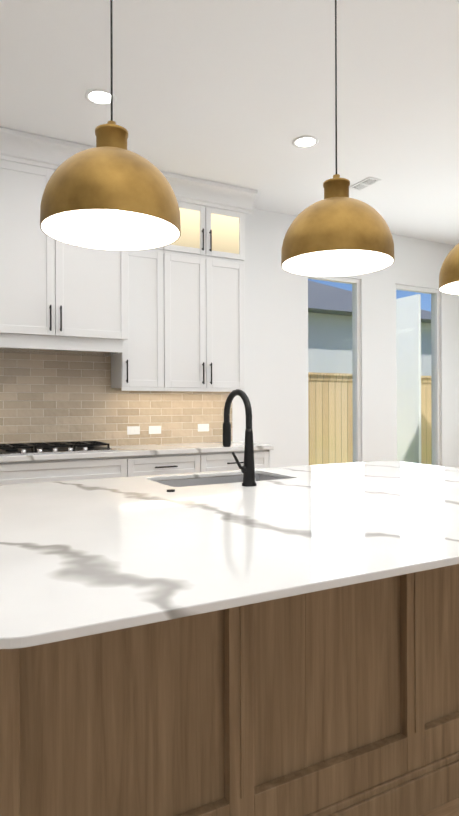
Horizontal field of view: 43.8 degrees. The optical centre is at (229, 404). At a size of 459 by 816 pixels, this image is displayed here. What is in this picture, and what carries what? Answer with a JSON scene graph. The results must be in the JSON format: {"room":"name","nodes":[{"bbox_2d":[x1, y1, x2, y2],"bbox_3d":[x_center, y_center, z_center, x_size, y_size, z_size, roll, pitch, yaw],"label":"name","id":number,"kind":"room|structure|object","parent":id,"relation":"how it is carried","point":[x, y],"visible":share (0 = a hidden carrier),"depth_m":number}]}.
{"room":"kitchen","nodes":[
{"label":"kitchen","id":0,"kind":"room"},
{"bbox_2d":[0,0,458,245],"bbox_3d":[1.827,-2.009,1.773,8.670,0.120,8.620,0,0,-28],"label":"ceiling","id":1,"kind":"structure","parent":0,"point":[239,93],"depth_m":3.52},
{"bbox_2d":[85,88,116,105],"bbox_3d":[-0.810,-1.931,3.594,0.196,0.009,0.196,0,0,-28],"label":"recessed light","id":2,"kind":"object","parent":1,"relation":"in","point":[99,96],"visible":0.88,"depth_m":3.58},
{"bbox_2d":[40,0,180,250],"bbox_3d":[-0.388,-1.253,1.877,0.450,1.374,0.450,0,0,-28],"label":"pendant light","id":3,"kind":"object","parent":1,"relation":"hanging from","point":[110,191],"visible":1,"depth_m":1.76},
{"bbox_2d":[292,135,318,147],"bbox_3d":[0.560,-1.935,4.213,0.196,0.009,0.196,0,0,-28],"label":"recessed light","id":4,"kind":"object","parent":1,"relation":"in","point":[307,141],"visible":1,"depth_m":4.21},
{"bbox_2d":[281,0,394,276],"bbox_3d":[0.432,-1.255,2.316,0.450,1.374,0.450,0,0,-28],"label":"pendant light","id":5,"kind":"object","parent":1,"relation":"hanging from","point":[336,231],"visible":1,"depth_m":2.19},
{"bbox_2d":[349,177,380,190],"bbox_3d":[1.186,-1.935,5.014,0.130,0.012,0.270,0,0,-28],"label":"ceiling vent","id":6,"kind":"object","parent":1,"relation":"in","point":[364,183],"visible":1,"depth_m":4.99},
{"bbox_2d":[439,243,458,294],"bbox_3d":[1.243,-1.257,2.751,0.450,1.374,0.450,0,0,-28],"label":"pendant light","id":7,"kind":"object","parent":1,"relation":"hanging from","point":[449,278],"visible":1,"depth_m":2.71},
{"bbox_2d":[122,206,458,467],"bbox_3d":[-0.164,-0.326,5.499,8.670,3.220,0.160,0,0,-28],"label":"wall","id":8,"kind":"structure","parent":0,"point":[275,342],"depth_m":5.90},
{"bbox_2d":[0,155,131,346],"bbox_3d":[-1.411,-1.128,4.457,1.129,1.230,0.497,0,0,-28],"label":"upper cabinet","id":9,"kind":"object","parent":8,"relation":"attached to","point":[52,290],"depth_m":4.22},
{"bbox_2d":[108,244,171,390],"bbox_3d":[-0.765,-0.945,4.905,0.430,1.600,0.317,0,0,-28],"label":"upper cabinet","id":10,"kind":"object","parent":8,"relation":"attached to","point":[145,363],"depth_m":4.79},
{"bbox_2d":[172,199,247,390],"bbox_3d":[-0.308,-0.946,5.150,0.851,1.600,0.317,0,0,-28],"label":"upper cabinet","id":11,"kind":"object","parent":8,"relation":"attached to","point":[208,256],"depth_m":5.04},
{"bbox_2d":[306,276,360,464],"bbox_3d":[1.111,-0.212,6.127,0.790,2.335,0.125,0,0,-28],"label":"window","id":12,"kind":"structure","parent":8,"relation":"in","point":[356,375],"depth_m":6.28},
{"bbox_2d":[395,284,439,465],"bbox_3d":[2.204,-0.215,6.713,0.790,2.335,0.125,0,0,-28],"label":"window","id":13,"kind":"structure","parent":8,"relation":"in","point":[435,293],"depth_m":6.87},
{"bbox_2d":[420,797,458,815],"bbox_3d":[1.839,1.331,1.767,8.670,0.120,8.620,0,0,-28],"label":"floor","id":14,"kind":"structure","parent":0,"point":[450,808],"depth_m":1.80},
{"bbox_2d":[0,455,135,484],"bbox_3d":[-1.387,0.842,4.401,1.172,0.890,0.607,0,0,-28],"label":"base cabinet","id":15,"kind":"object","parent":14,"relation":"on","point":[48,470],"depth_m":4.17},
{"bbox_2d":[0,441,273,462],"bbox_3d":[-1.328,0.376,4.417,3.547,0.039,0.637,0,0,-28],"label":"countertop","id":16,"kind":"structure","parent":15,"relation":"on","point":[22,454],"depth_m":4.39},
{"bbox_2d":[136,455,207,475],"bbox_3d":[-0.651,0.840,4.795,0.742,0.890,0.607,0,0,-28],"label":"base cabinet","id":17,"kind":"object","parent":14,"relation":"on","point":[146,465],"depth_m":4.55},
{"bbox_2d":[0,565,458,815],"bbox_3d":[0.225,0.833,2.440,2.546,0.889,1.518,0,0,-28],"label":"kitchen island","id":18,"kind":"object","parent":14,"relation":"on","point":[248,639],"depth_m":1.51},
{"bbox_2d":[0,461,458,656],"bbox_3d":[0.337,0.377,2.333,2.660,0.020,1.890,0,0,-28],"label":"island countertop","id":19,"kind":"structure","parent":18,"relation":"on","point":[80,560],"depth_m":1.54},
{"bbox_2d":[156,473,279,484],"bbox_3d":[-0.041,0.503,2.890,0.704,0.252,0.414,0,0,-28],"label":"sink","id":20,"kind":"object","parent":19,"relation":"in","point":[201,478],"depth_m":3.07},
{"bbox_2d":[223,389,259,484],"bbox_3d":[0.016,0.147,2.680,0.124,0.442,0.271,0,0,-28],"label":"faucet","id":21,"kind":"object","parent":19,"relation":"on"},
{"bbox_2d":[208,451,270,471],"bbox_3d":[-0.106,0.838,5.087,0.738,0.890,0.607,0,0,-28],"label":"drawer","id":22,"kind":"object","parent":14,"relation":"on","point":[217,460],"depth_m":4.81},
{"label":"outside","id":23,"kind":"structure","parent":0,"visible":0},
{"bbox_3d":[19.024,1.603,16.016,130.000,0.500,150.000,0,0,-28],"label":"lawn","id":24,"kind":"structure","parent":23,"visible":0},
{"bbox_2d":[308,280,430,375],"bbox_3d":[-1.285,-1.632,17.914,11.000,6.120,12.500,0,0,-28],"label":"neighbouring house","id":25,"kind":"structure","parent":24,"relation":"on","point":[318,338],"depth_m":13.45},
{"bbox_2d":[308,372,431,464],"bbox_3d":[0.356,0.428,9.331,22.780,1.960,0.170,0,0,-28],"label":"fence","id":26,"kind":"object","parent":24,"relation":"on","point":[334,421],"depth_m":10.12},
{"bbox_2d":[396,294,420,463],"bbox_3d":[2.633,-0.159,9.514,0.048,3.120,1.400,0,0,-28],"label":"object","id":27,"kind":"object","parent":24,"relation":"on","point":[406,393],"depth_m":9.07}
]}

